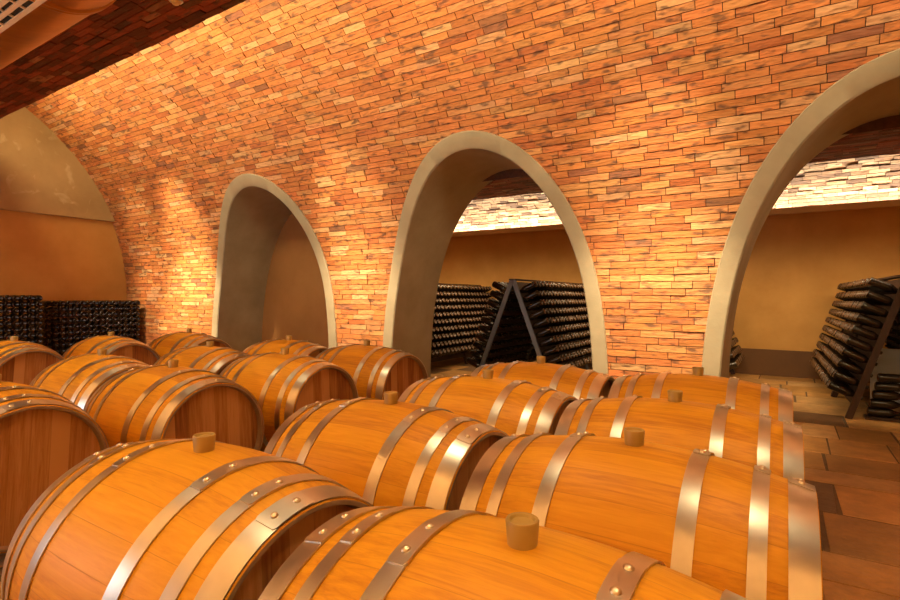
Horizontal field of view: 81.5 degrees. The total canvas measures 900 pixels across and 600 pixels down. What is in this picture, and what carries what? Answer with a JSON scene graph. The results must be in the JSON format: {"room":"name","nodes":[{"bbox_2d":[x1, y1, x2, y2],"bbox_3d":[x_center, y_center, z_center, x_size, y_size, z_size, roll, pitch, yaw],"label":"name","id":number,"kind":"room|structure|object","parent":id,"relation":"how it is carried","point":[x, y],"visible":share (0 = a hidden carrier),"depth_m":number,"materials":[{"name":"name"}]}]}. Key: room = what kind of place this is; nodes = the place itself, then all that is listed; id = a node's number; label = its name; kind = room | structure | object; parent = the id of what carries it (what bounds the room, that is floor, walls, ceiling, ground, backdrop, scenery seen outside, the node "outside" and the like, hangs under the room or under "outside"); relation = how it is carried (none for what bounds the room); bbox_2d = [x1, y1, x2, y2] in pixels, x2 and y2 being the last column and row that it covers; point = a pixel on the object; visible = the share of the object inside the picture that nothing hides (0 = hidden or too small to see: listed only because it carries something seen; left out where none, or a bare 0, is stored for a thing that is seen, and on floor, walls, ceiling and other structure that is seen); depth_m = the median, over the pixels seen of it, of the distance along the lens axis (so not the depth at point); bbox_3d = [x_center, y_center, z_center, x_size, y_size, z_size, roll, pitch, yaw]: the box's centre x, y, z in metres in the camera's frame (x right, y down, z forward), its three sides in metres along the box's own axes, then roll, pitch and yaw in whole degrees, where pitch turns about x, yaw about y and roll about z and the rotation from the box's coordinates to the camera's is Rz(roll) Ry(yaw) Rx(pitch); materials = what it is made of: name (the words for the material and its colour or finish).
{"room":"wine cellar","nodes":[
{"label":"wine cellar","id":0,"kind":"room"},
{"bbox_2d":[0,107,114,221],"bbox_3d":[-7.228,-2.336,6.061,0.110,2.106,6.167,1,0,33],"label":"wall","id":1,"kind":"structure","parent":0,"point":[39,174],"depth_m":7.75,"materials":[{"name":"paint"}]},
{"bbox_2d":[0,210,126,346],"bbox_3d":[-7.376,-1.180,6.161,0.250,4.620,6.700,1,0,33],"label":"wall","id":2,"kind":"structure","parent":0,"point":[51,257],"depth_m":8.04,"materials":[{"name":"paint"}]},
{"bbox_2d":[0,0,245,118],"bbox_3d":[-1.116,-2.223,2.135,14.620,0.095,2.450,1,0,33],"label":"ceiling","id":3,"kind":"structure","parent":0,"point":[100,40],"depth_m":4.50,"materials":[{"name":"brick"}]},
{"bbox_2d":[0,0,115,69],"bbox_3d":[-1.226,-1.745,1.970,14.620,0.895,0.620,1,0,33],"label":"ventilation duct","id":4,"kind":"object","parent":3,"relation":"hanging from","point":[25,25],"visible":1,"depth_m":2.48,"materials":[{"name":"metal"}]},
{"bbox_2d":[0,0,46,32],"bbox_3d":[-2.153,-1.327,2.476,1.072,0.043,0.094,1,0,33],"label":"grille","id":5,"kind":"object","parent":4,"relation":"attached to","point":[12,12],"depth_m":2.38,"materials":[{"name":"metal"}]},
{"bbox_2d":[169,0,182,5],"bbox_3d":[-2.013,-2.183,3.828,0.110,0.035,0.110,1,0,33],"label":"ceiling sensor","id":6,"kind":"object","parent":3,"relation":"attached to","point":[174,2],"visible":1,"depth_m":3.82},
{"bbox_2d":[262,213,328,348],"bbox_3d":[1.574,-0.804,5.214,12.200,3.930,0.001,1,0,33],"label":"wall","id":7,"kind":"structure","parent":0,"point":[294,301],"depth_m":7.70,"materials":[{"name":"brown paint"}]},
{"bbox_2d":[0,355,899,599],"bbox_3d":[0.238,1.211,4.273,16.480,0.100,11.740,1,0,33],"label":"floor","id":8,"kind":"structure","parent":0,"point":[852,465],"depth_m":3.39,"materials":[{"name":"tile"}]},
{"bbox_2d":[0,336,64,384],"bbox_3d":[-4.098,0.738,4.907,0.900,0.794,0.750,1,0,32],"label":"wine barrel","id":9,"kind":"object","parent":8,"relation":"on","point":[21,362],"visible":0.45,"depth_m":4.66,"materials":[{"name":"brown wood"}]},
{"bbox_2d":[0,374,108,554],"bbox_3d":[-2.244,0.764,2.568,0.900,0.794,0.750,1,0,32],"label":"wine barrel","id":10,"kind":"object","parent":8,"relation":"on","point":[44,434],"visible":0.81,"depth_m":2.37,"materials":[{"name":"brown wood"}]},
{"bbox_2d":[30,349,149,409],"bbox_3d":[-2.537,0.754,3.805,0.900,0.794,0.750,1,0,32],"label":"wine barrel","id":11,"kind":"object","parent":8,"relation":"on","point":[76,379],"visible":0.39,"depth_m":3.54,"materials":[{"name":"brown wood"}]},
{"bbox_2d":[62,332,159,364],"bbox_3d":[-3.609,0.736,5.557,0.900,0.794,0.750,1,0,33],"label":"wine barrel","id":12,"kind":"object","parent":8,"relation":"on","point":[115,345],"visible":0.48,"depth_m":5.37,"materials":[{"name":"brown wood"}]},
{"bbox_2d":[84,359,263,450],"bbox_3d":[-1.693,0.762,3.191,0.900,0.794,0.750,1,0,33],"label":"wine barrel","id":13,"kind":"object","parent":8,"relation":"on","point":[170,401],"visible":0.57,"depth_m":2.94,"materials":[{"name":"brown wood"}]},
{"bbox_2d":[1,432,373,599],"bbox_3d":[-0.700,0.779,1.486,0.900,0.794,0.750,1,0,32],"label":"wine barrel","id":14,"kind":"object","parent":8,"relation":"on","point":[198,517],"visible":0.81,"depth_m":1.25,"materials":[{"name":"brown wood"}]},
{"bbox_2d":[148,329,231,357],"bbox_3d":[-3.072,0.735,6.145,0.900,0.794,0.750,1,0,32],"label":"wine barrel","id":15,"kind":"object","parent":8,"relation":"on","point":[167,343],"visible":0.34,"depth_m":5.93,"materials":[{"name":"brown wood"}]},
{"bbox_2d":[154,341,250,374],"bbox_3d":[-2.058,0.751,4.475,0.900,0.794,0.750,1,0,33],"label":"wine barrel","id":16,"kind":"object","parent":8,"relation":"on","point":[208,357],"visible":0.31,"depth_m":4.25,"materials":[{"name":"brown wood"}]},
{"bbox_2d":[243,335,327,356],"bbox_3d":[-1.596,0.749,5.169,0.900,0.794,0.750,1,0,33],"label":"wine barrel","id":17,"kind":"object","parent":8,"relation":"on","point":[296,347],"visible":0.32,"depth_m":4.99,"materials":[{"name":"brown wood"}]},
{"bbox_2d":[220,348,357,451],"bbox_3d":[-1.243,0.759,3.930,0.900,0.794,0.750,1,0,32],"label":"wine barrel","id":18,"kind":"object","parent":8,"relation":"on","point":[283,383],"visible":0.48,"depth_m":3.64,"materials":[{"name":"brown wood"}]},
{"bbox_2d":[315,340,427,399],"bbox_3d":[-0.739,0.757,4.636,0.900,0.794,0.750,1,0,33],"label":"wine barrel","id":19,"kind":"object","parent":8,"relation":"on","point":[374,370],"visible":0.52,"depth_m":4.36,"materials":[{"name":"brown wood"}]},
{"bbox_2d":[264,391,507,510],"bbox_3d":[-0.245,0.777,2.150,0.900,0.794,0.750,1,0,32],"label":"wine barrel","id":20,"kind":"object","parent":8,"relation":"on","point":[389,451],"visible":0.46,"depth_m":1.89,"materials":[{"name":"brown wood"}]},
{"bbox_2d":[431,283,468,363],"bbox_3d":[-0.514,0.419,8.920,1.160,1.433,1.352,1,0,33],"label":"rack","id":21,"kind":"object","parent":8,"relation":"on","point":[436,359],"visible":0.04,"depth_m":8.86,"materials":[{"name":"brown wood"}]},
{"bbox_2d":[444,284,480,357],"bbox_3d":[0.219,0.415,10.061,1.160,1.433,1.352,1,0,33],"label":"rack","id":22,"kind":"object","parent":8,"relation":"on","point":[467,353],"visible":0.04,"depth_m":9.66,"materials":[{"name":"brown wood"}]},
{"bbox_2d":[398,369,577,435],"bbox_3d":[0.203,0.774,2.822,0.900,0.794,0.750,1,0,33],"label":"wine barrel","id":23,"kind":"object","parent":8,"relation":"on","point":[517,407],"visible":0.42,"depth_m":2.59,"materials":[{"name":"brown wood"}]},
{"bbox_2d":[258,506,747,599],"bbox_3d":[0.127,0.787,0.935,0.900,0.794,0.750,1,0,33],"label":"wine barrel","id":24,"kind":"object","parent":8,"relation":"on","point":[376,552],"visible":1,"depth_m":0.91,"materials":[{"name":"brown wood"}]},
{"bbox_2d":[479,279,587,369],"bbox_3d":[1.199,0.439,7.387,1.160,1.433,1.464,1,0,33],"label":"rack","id":25,"kind":"object","parent":8,"relation":"on","point":[513,284],"visible":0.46,"depth_m":7.00,"materials":[{"name":"brown wood"}]},
{"bbox_2d":[467,357,479,367],"bbox_3d":[0.360,0.874,7.129,0.295,0.170,0.084,1,0,33],"label":"champagne bottle","id":26,"kind":"object","parent":25,"relation":"in","point":[470,360],"visible":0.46,"depth_m":7.12,"materials":[{"name":"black glass"}]},
{"bbox_2d":[470,349,488,362],"bbox_3d":[0.403,0.762,7.101,0.295,0.170,0.084,1,0,33],"label":"champagne bottle","id":27,"kind":"object","parent":25,"relation":"in","point":[473,352],"visible":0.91,"depth_m":7.09,"materials":[{"name":"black glass"}]},
{"bbox_2d":[473,341,492,354],"bbox_3d":[0.444,0.647,7.075,0.294,0.169,0.085,1,0,33],"label":"champagne bottle","id":28,"kind":"object","parent":25,"relation":"in","point":[476,344],"visible":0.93,"depth_m":7.06,"materials":[{"name":"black glass"}]},
{"bbox_2d":[476,333,495,345],"bbox_3d":[0.482,0.533,7.050,0.294,0.169,0.085,1,0,33],"label":"champagne bottle","id":29,"kind":"object","parent":25,"relation":"in","point":[479,336],"visible":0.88,"depth_m":7.04,"materials":[{"name":"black glass"}]},
{"bbox_2d":[478,324,497,336],"bbox_3d":[0.514,0.411,7.029,0.295,0.170,0.084,1,0,33],"label":"champagne bottle","id":30,"kind":"object","parent":25,"relation":"in","point":[481,327],"visible":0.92,"depth_m":7.01,"materials":[{"name":"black glass"}]},
{"bbox_2d":[481,316,500,328],"bbox_3d":[0.552,0.300,7.004,0.294,0.169,0.085,1,0,33],"label":"champagne bottle","id":31,"kind":"object","parent":25,"relation":"in","point":[488,321],"visible":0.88,"depth_m":6.99,"materials":[{"name":"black glass"}]},
{"bbox_2d":[484,307,503,319],"bbox_3d":[0.592,0.186,6.978,0.294,0.169,0.085,1,0,33],"label":"champagne bottle","id":32,"kind":"object","parent":25,"relation":"in","point":[492,313],"visible":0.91,"depth_m":6.97,"materials":[{"name":"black glass"}]},
{"bbox_2d":[487,299,506,310],"bbox_3d":[0.627,0.068,6.955,0.294,0.170,0.084,1,0,33],"label":"champagne bottle","id":33,"kind":"object","parent":25,"relation":"in","point":[490,302],"visible":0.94,"depth_m":6.94,"materials":[{"name":"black glass"}]},
{"bbox_2d":[490,290,509,302],"bbox_3d":[0.665,-0.046,6.930,0.295,0.170,0.084,1,0,33],"label":"champagne bottle","id":34,"kind":"object","parent":25,"relation":"in","point":[493,293],"visible":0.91,"depth_m":6.92,"materials":[{"name":"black glass"}]},
{"bbox_2d":[492,281,511,293],"bbox_3d":[0.692,-0.165,6.912,0.294,0.169,0.085,1,0,33],"label":"champagne bottle","id":35,"kind":"object","parent":25,"relation":"in","point":[495,284],"visible":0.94,"depth_m":6.89,"materials":[{"name":"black glass"}]},
{"bbox_2d":[520,281,537,291],"bbox_3d":[0.986,-0.159,6.723,0.295,0.170,0.083,1,0,33],"label":"champagne bottle","id":36,"kind":"object","parent":25,"relation":"in","point":[533,284],"visible":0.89,"depth_m":6.67,"materials":[{"name":"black glass"}]},
{"bbox_2d":[518,290,539,302],"bbox_3d":[1.012,-0.043,6.707,0.295,0.170,0.083,1,0,33],"label":"champagne bottle","id":37,"kind":"object","parent":25,"relation":"in","point":[534,294],"visible":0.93,"depth_m":6.65,"materials":[{"name":"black glass"}]},
{"bbox_2d":[521,281,540,292],"bbox_3d":[1.047,-0.159,6.817,0.294,0.169,0.085,1,0,33],"label":"champagne bottle","id":38,"kind":"object","parent":25,"relation":"in","point":[538,282],"visible":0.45,"depth_m":6.76,"materials":[{"name":"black glass"}]},
{"bbox_2d":[524,291,542,301],"bbox_3d":[1.071,-0.037,6.803,0.295,0.170,0.083,1,0,33],"label":"champagne bottle","id":39,"kind":"object","parent":25,"relation":"in","point":[540,292],"visible":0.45,"depth_m":6.75,"materials":[{"name":"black glass"}]},
{"bbox_2d":[524,281,543,292],"bbox_3d":[1.106,-0.164,6.912,0.295,0.170,0.084,1,0,33],"label":"champagne bottle","id":40,"kind":"object","parent":25,"relation":"in","point":[541,282],"visible":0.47,"depth_m":6.85,"materials":[{"name":"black glass"}]},
{"bbox_2d":[526,299,542,309],"bbox_3d":[1.049,0.073,6.684,0.294,0.170,0.084,1,0,33],"label":"champagne bottle","id":41,"kind":"object","parent":25,"relation":"in","point":[535,304],"visible":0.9,"depth_m":6.63,"materials":[{"name":"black glass"}]},
{"bbox_2d":[524,308,545,320],"bbox_3d":[1.082,0.190,6.663,0.294,0.170,0.084,1,0,33],"label":"champagne bottle","id":42,"kind":"object","parent":25,"relation":"in","point":[541,312],"visible":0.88,"depth_m":6.61,"materials":[{"name":"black glass"}]},
{"bbox_2d":[527,299,545,310],"bbox_3d":[1.109,0.074,6.779,0.295,0.170,0.084,1,0,33],"label":"champagne bottle","id":43,"kind":"object","parent":25,"relation":"in","point":[543,300],"visible":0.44,"depth_m":6.72,"materials":[{"name":"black glass"}]},
{"bbox_2d":[527,281,547,292],"bbox_3d":[1.170,-0.166,7.005,0.295,0.170,0.084,1,0,33],"label":"champagne bottle","id":44,"kind":"object","parent":25,"relation":"in","point":[544,282],"visible":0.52,"depth_m":6.94,"materials":[{"name":"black glass"}]},
{"bbox_2d":[527,318,548,328],"bbox_3d":[1.121,0.305,6.638,0.294,0.169,0.085,1,0,33],"label":"champagne bottle","id":45,"kind":"object","parent":25,"relation":"in","point":[545,321],"visible":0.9,"depth_m":6.58,"materials":[{"name":"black glass"}]},
{"bbox_2d":[529,299,548,310],"bbox_3d":[1.165,0.073,6.875,0.294,0.168,0.085,1,0,33],"label":"champagne bottle","id":46,"kind":"object","parent":25,"relation":"in","point":[546,300],"visible":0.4,"depth_m":6.82,"materials":[{"name":"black glass"}]},
{"bbox_2d":[530,308,548,319],"bbox_3d":[1.142,0.188,6.758,0.294,0.170,0.084,1,0,33],"label":"champagne bottle","id":47,"kind":"object","parent":25,"relation":"in","point":[546,309],"visible":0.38,"depth_m":6.69,"materials":[{"name":"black glass"}]},
{"bbox_2d":[531,290,549,301],"bbox_3d":[1.193,-0.044,6.990,0.294,0.170,0.084,1,0,33],"label":"champagne bottle","id":48,"kind":"object","parent":25,"relation":"in","point":[546,291],"visible":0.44,"depth_m":6.93,"materials":[{"name":"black glass"}]},
{"bbox_2d":[530,327,552,337],"bbox_3d":[1.159,0.420,6.614,0.295,0.170,0.084,1,0,33],"label":"champagne bottle","id":49,"kind":"object","parent":25,"relation":"in","point":[548,330],"visible":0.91,"depth_m":6.56,"materials":[{"name":"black glass"}]},
{"bbox_2d":[531,308,552,319],"bbox_3d":[1.205,0.187,6.850,0.294,0.170,0.084,1,0,33],"label":"champagne bottle","id":50,"kind":"object","parent":25,"relation":"in","point":[549,309],"visible":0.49,"depth_m":6.79,"materials":[{"name":"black glass"}]},
{"bbox_2d":[532,299,552,310],"bbox_3d":[1.229,0.073,6.967,0.295,0.170,0.084,1,0,33],"label":"champagne bottle","id":51,"kind":"object","parent":25,"relation":"in","point":[549,300],"visible":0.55,"depth_m":6.90,"materials":[{"name":"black glass"}]},
{"bbox_2d":[533,317,552,328],"bbox_3d":[1.184,0.304,6.731,0.294,0.169,0.085,1,0,33],"label":"champagne bottle","id":52,"kind":"object","parent":25,"relation":"in","point":[549,318],"visible":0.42,"depth_m":6.67,"materials":[{"name":"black glass"}]},
{"bbox_2d":[535,308,555,319],"bbox_3d":[1.262,0.192,6.947,0.294,0.169,0.085,1,0,33],"label":"champagne bottle","id":53,"kind":"object","parent":25,"relation":"in","point":[553,309],"visible":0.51,"depth_m":6.89,"materials":[{"name":"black glass"}]},
{"bbox_2d":[539,336,555,346],"bbox_3d":[1.196,0.537,6.591,0.294,0.169,0.085,1,0,33],"label":"champagne bottle","id":54,"kind":"object","parent":25,"relation":"in","point":[550,340],"visible":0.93,"depth_m":6.54,"materials":[{"name":"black glass"}]},
{"bbox_2d":[538,317,558,328],"bbox_3d":[1.302,0.303,6.921,0.294,0.170,0.084,1,0,33],"label":"champagne bottle","id":55,"kind":"object","parent":25,"relation":"in","point":[556,318],"visible":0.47,"depth_m":6.85,"materials":[{"name":"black glass"}]},
{"bbox_2d":[542,346,558,355],"bbox_3d":[1.230,0.654,6.570,0.294,0.168,0.085,1,0,33],"label":"champagne bottle","id":56,"kind":"object","parent":25,"relation":"in","point":[555,349],"visible":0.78,"depth_m":6.51,"materials":[{"name":"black glass"}]},
{"bbox_2d":[545,355,562,363],"bbox_3d":[1.269,0.768,6.545,0.294,0.169,0.085,1,0,33],"label":"champagne bottle","id":57,"kind":"object","parent":25,"relation":"in","point":[556,359],"visible":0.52,"depth_m":6.48,"materials":[{"name":"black glass"}]},
{"bbox_2d":[471,356,614,399],"bbox_3d":[0.603,0.772,3.472,0.900,0.794,0.750,1,0,32],"label":"wine barrel","id":58,"kind":"object","parent":8,"relation":"on","point":[569,379],"visible":0.27,"depth_m":3.26,"materials":[{"name":"brown wood"}]},
{"bbox_2d":[526,282,591,368],"bbox_3d":[1.993,0.434,8.622,1.160,1.433,1.464,1,0,33],"label":"rack","id":59,"kind":"object","parent":8,"relation":"on","point":[531,353],"visible":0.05,"depth_m":8.23,"materials":[{"name":"brown wood"}]},
{"bbox_2d":[459,427,822,599],"bbox_3d":[0.550,0.785,1.568,0.900,0.794,0.750,1,0,33],"label":"wine barrel","id":60,"kind":"object","parent":8,"relation":"on","point":[752,533],"visible":0.82,"depth_m":1.33,"materials":[{"name":"brown wood"}]},
{"bbox_2d":[554,389,804,480],"bbox_3d":[0.955,0.782,2.221,0.900,0.794,0.750,1,0,32],"label":"wine barrel","id":61,"kind":"object","parent":8,"relation":"on","point":[746,438],"visible":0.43,"depth_m":2.02,"materials":[{"name":"brown wood"}]},
{"bbox_2d":[608,367,792,421],"bbox_3d":[1.408,0.779,2.970,0.900,0.794,0.750,1,0,32],"label":"wine barrel","id":62,"kind":"object","parent":8,"relation":"on","point":[746,396],"visible":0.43,"depth_m":2.78,"materials":[{"name":"brown wood"}]},
{"bbox_2d":[821,280,899,395],"bbox_3d":[5.374,0.464,6.644,0.961,1.431,1.352,1,0,31],"label":"rack","id":63,"kind":"object","parent":8,"relation":"on","point":[893,327],"visible":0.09,"depth_m":6.60,"materials":[{"name":"brown wood"}]},
{"bbox_2d":[831,275,899,418],"bbox_3d":[4.669,0.469,5.484,0.961,1.431,1.352,1,0,31],"label":"rack","id":64,"kind":"object","parent":8,"relation":"on","point":[878,344],"visible":0.48,"depth_m":5.11,"materials":[{"name":"brown wood"}]},
{"bbox_2d":[824,377,853,390],"bbox_3d":[4.114,0.901,5.495,0.295,0.170,0.083,1,0,31],"label":"champagne bottle","id":65,"kind":"object","parent":64,"relation":"in","point":[826,377],"visible":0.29,"depth_m":5.50,"materials":[{"name":"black glass"}]},
{"bbox_2d":[825,378,854,392],"bbox_3d":[4.055,0.902,5.400,0.294,0.169,0.085,1,0,31],"label":"champagne bottle","id":66,"kind":"object","parent":64,"relation":"in","point":[827,379],"visible":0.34,"depth_m":5.43,"materials":[{"name":"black glass"}]},
{"bbox_2d":[829,368,853,376],"bbox_3d":[4.089,0.789,5.379,0.295,0.170,0.084,1,0,31],"label":"champagne bottle","id":67,"kind":"object","parent":64,"relation":"in","point":[831,368],"visible":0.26,"depth_m":5.40,"materials":[{"name":"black glass"}]},
{"bbox_2d":[827,381,862,399],"bbox_3d":[3.939,0.901,5.208,0.294,0.170,0.084,1,0,31],"label":"champagne bottle","id":68,"kind":"object","parent":64,"relation":"in","point":[834,386],"visible":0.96,"depth_m":5.20,"materials":[{"name":"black glass"}]},
{"bbox_2d":[832,370,868,388],"bbox_3d":[3.977,0.790,5.185,0.294,0.170,0.084,1,0,31],"label":"champagne bottle","id":69,"kind":"object","parent":64,"relation":"in","point":[839,375],"visible":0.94,"depth_m":5.18,"materials":[{"name":"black glass"}]},
{"bbox_2d":[836,359,872,377],"bbox_3d":[4.004,0.674,5.168,0.294,0.169,0.085,1,0,31],"label":"champagne bottle","id":70,"kind":"object","parent":64,"relation":"in","point":[841,363],"visible":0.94,"depth_m":5.16,"materials":[{"name":"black glass"}]},
{"bbox_2d":[841,347,877,365],"bbox_3d":[4.034,0.559,5.149,0.294,0.170,0.084,1,0,31],"label":"champagne bottle","id":71,"kind":"object","parent":64,"relation":"in","point":[846,352],"visible":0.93,"depth_m":5.14,"materials":[{"name":"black glass"}]},
{"bbox_2d":[845,336,882,354],"bbox_3d":[4.066,0.446,5.129,0.294,0.169,0.085,1,0,31],"label":"champagne bottle","id":72,"kind":"object","parent":64,"relation":"in","point":[852,341],"visible":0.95,"depth_m":5.12,"materials":[{"name":"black glass"}]},
{"bbox_2d":[850,325,887,342],"bbox_3d":[4.099,0.330,5.109,0.295,0.170,0.084,1,0,31],"label":"champagne bottle","id":73,"kind":"object","parent":64,"relation":"in","point":[855,329],"visible":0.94,"depth_m":5.10,"materials":[{"name":"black glass"}]},
{"bbox_2d":[855,313,892,330],"bbox_3d":[4.130,0.218,5.090,0.294,0.169,0.085,1,0,31],"label":"champagne bottle","id":74,"kind":"object","parent":64,"relation":"in","point":[860,318],"visible":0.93,"depth_m":5.08,"materials":[{"name":"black glass"}]},
{"bbox_2d":[859,291,890,305],"bbox_3d":[4.369,-0.010,5.336,0.294,0.170,0.084,1,0,31],"label":"champagne bottle","id":75,"kind":"object","parent":64,"relation":"in","point":[862,291],"visible":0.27,"depth_m":5.37,"materials":[{"name":"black glass"}]},
{"bbox_2d":[860,279,892,293],"bbox_3d":[4.444,-0.133,5.422,0.294,0.170,0.084,1,0,31],"label":"champagne bottle","id":76,"kind":"object","parent":64,"relation":"in","point":[861,283],"visible":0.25,"depth_m":5.45,"materials":[{"name":"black glass"}]},
{"bbox_2d":[859,302,897,318],"bbox_3d":[4.162,0.100,5.070,0.294,0.169,0.085,1,0,31],"label":"champagne bottle","id":77,"kind":"object","parent":64,"relation":"in","point":[865,306],"visible":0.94,"depth_m":5.06,"materials":[{"name":"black glass"}]},
{"bbox_2d":[865,290,892,304],"bbox_3d":[4.197,-0.012,5.048,0.295,0.170,0.083,1,0,31],"label":"champagne bottle","id":78,"kind":"object","parent":64,"relation":"in","point":[872,295],"visible":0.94,"depth_m":5.04,"materials":[{"name":"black glass"}]},
{"bbox_2d":[865,278,896,292],"bbox_3d":[4.271,-0.132,5.134,0.295,0.170,0.084,1,0,31],"label":"champagne bottle","id":79,"kind":"object","parent":64,"relation":"in","point":[869,278],"visible":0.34,"depth_m":5.16,"materials":[{"name":"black glass"}]},
{"bbox_2d":[867,277,897,291],"bbox_3d":[4.211,-0.134,5.039,0.295,0.170,0.083,1,0,31],"label":"champagne bottle","id":80,"kind":"object","parent":64,"relation":"in","point":[873,282],"visible":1,"depth_m":5.03,"materials":[{"name":"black glass"}]},
{"bbox_2d":[864,414,899,422],"bbox_3d":[4.340,1.161,5.043,0.530,0.030,0.110,1,0,33],"label":"wooden base","id":81,"kind":"object","parent":8,"relation":"on","point":[893,419],"visible":1,"depth_m":5.08,"materials":[{"name":"brown wood"}]},
{"bbox_2d":[867,407,899,417],"bbox_3d":[4.261,1.103,5.093,0.302,0.085,0.083,1,0,33],"label":"champagne bottle","id":82,"kind":"object","parent":81,"relation":"on","point":[871,411],"visible":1,"depth_m":5.09,"materials":[{"name":"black glass"}]},
{"bbox_2d":[869,399,899,408],"bbox_3d":[4.278,1.017,5.083,0.302,0.085,0.083,1,0,33],"label":"champagne bottle","id":83,"kind":"object","parent":82,"relation":"on","point":[877,403],"visible":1,"depth_m":5.08,"materials":[{"name":"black glass"}]},
{"bbox_2d":[872,390,899,399],"bbox_3d":[4.294,0.932,5.072,0.302,0.085,0.083,1,0,33],"label":"champagne bottle","id":84,"kind":"object","parent":83,"relation":"on","point":[876,394],"visible":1,"depth_m":5.07,"materials":[{"name":"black glass"}]},
{"bbox_2d":[874,382,899,391],"bbox_3d":[4.310,0.847,5.061,0.302,0.085,0.083,1,0,33],"label":"champagne bottle","id":85,"kind":"object","parent":84,"relation":"on","point":[881,386],"visible":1,"depth_m":5.07,"materials":[{"name":"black glass"}]},
{"bbox_2d":[877,373,899,382],"bbox_3d":[4.327,0.761,5.050,0.302,0.085,0.083,1,0,33],"label":"champagne bottle","id":86,"kind":"object","parent":85,"relation":"on","point":[881,377],"visible":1,"depth_m":5.06,"materials":[{"name":"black glass"}]},
{"bbox_2d":[870,348,899,402],"bbox_3d":[4.966,0.863,5.930,0.300,0.620,0.020,1,0,33],"label":"board","id":87,"kind":"object","parent":8,"relation":"on","point":[888,362],"visible":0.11,"depth_m":5.92,"materials":[{"name":"brown wood"}]},
{"bbox_2d":[25,0,899,378],"bbox_3d":[0.131,-0.940,4.095,14.620,4.205,1.962,1,0,33],"label":"wall","id":88,"kind":"structure","parent":0,"point":[654,121],"depth_m":4.50,"materials":[{"name":"brick"}]},
{"bbox_2d":[212,174,337,351],"bbox_3d":[-2.287,-0.226,7.021,2.520,2.710,1.137,1,0,33],"label":"archway","id":89,"kind":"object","parent":88,"relation":"attached to","point":[255,211],"depth_m":7.46,"materials":[{"name":"grey paint"}]},
{"bbox_2d":[383,130,607,377],"bbox_3d":[0.406,-0.200,5.291,2.520,2.710,1.137,1,0,33],"label":"archway","id":90,"kind":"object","parent":88,"relation":"attached to","point":[451,174],"depth_m":5.54,"materials":[{"name":"grey paint"}]},
{"bbox_2d":[702,48,899,377],"bbox_3d":[3.115,-0.174,3.551,2.520,2.710,1.137,1,0,33],"label":"archway","id":91,"kind":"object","parent":88,"relation":"attached to","point":[870,92],"depth_m":3.80,"materials":[{"name":"grey paint"}]},
{"bbox_2d":[439,207,899,351],"bbox_3d":[3.881,-0.087,8.816,12.200,2.470,0.250,1,0,33],"label":"wall","id":92,"kind":"structure","parent":0,"point":[796,266],"depth_m":7.92,"materials":[{"name":"paint"}]},
{"bbox_2d":[452,200,899,236],"bbox_3d":[3.796,-1.349,8.664,12.200,0.085,0.090,1,0,33],"label":"trim","id":93,"kind":"structure","parent":92,"relation":"attached to","point":[888,203],"depth_m":7.76,"materials":[{"name":"paint"}]},
{"bbox_2d":[564,342,869,382],"bbox_3d":[3.803,0.948,8.709,12.200,0.400,0.020,1,0,33],"label":"baseboard","id":94,"kind":"structure","parent":92,"relation":"attached to","point":[783,363],"depth_m":7.94,"materials":[{"name":"brown paint"}]},
{"bbox_2d":[454,115,899,231],"bbox_3d":[2.721,-2.040,6.981,12.200,1.450,4.500,1,0,33],"label":"ceiling","id":95,"kind":"structure","parent":0,"point":[872,178],"depth_m":7.73,"materials":[{"name":"brick"}]},
{"bbox_2d":[472,127,899,199],"bbox_3d":[2.690,-1.817,6.936,12.200,0.095,1.790,1,0,33],"label":"ceiling","id":96,"kind":"structure","parent":0,"point":[884,141],"depth_m":6.26,"materials":[{"name":"brick"}]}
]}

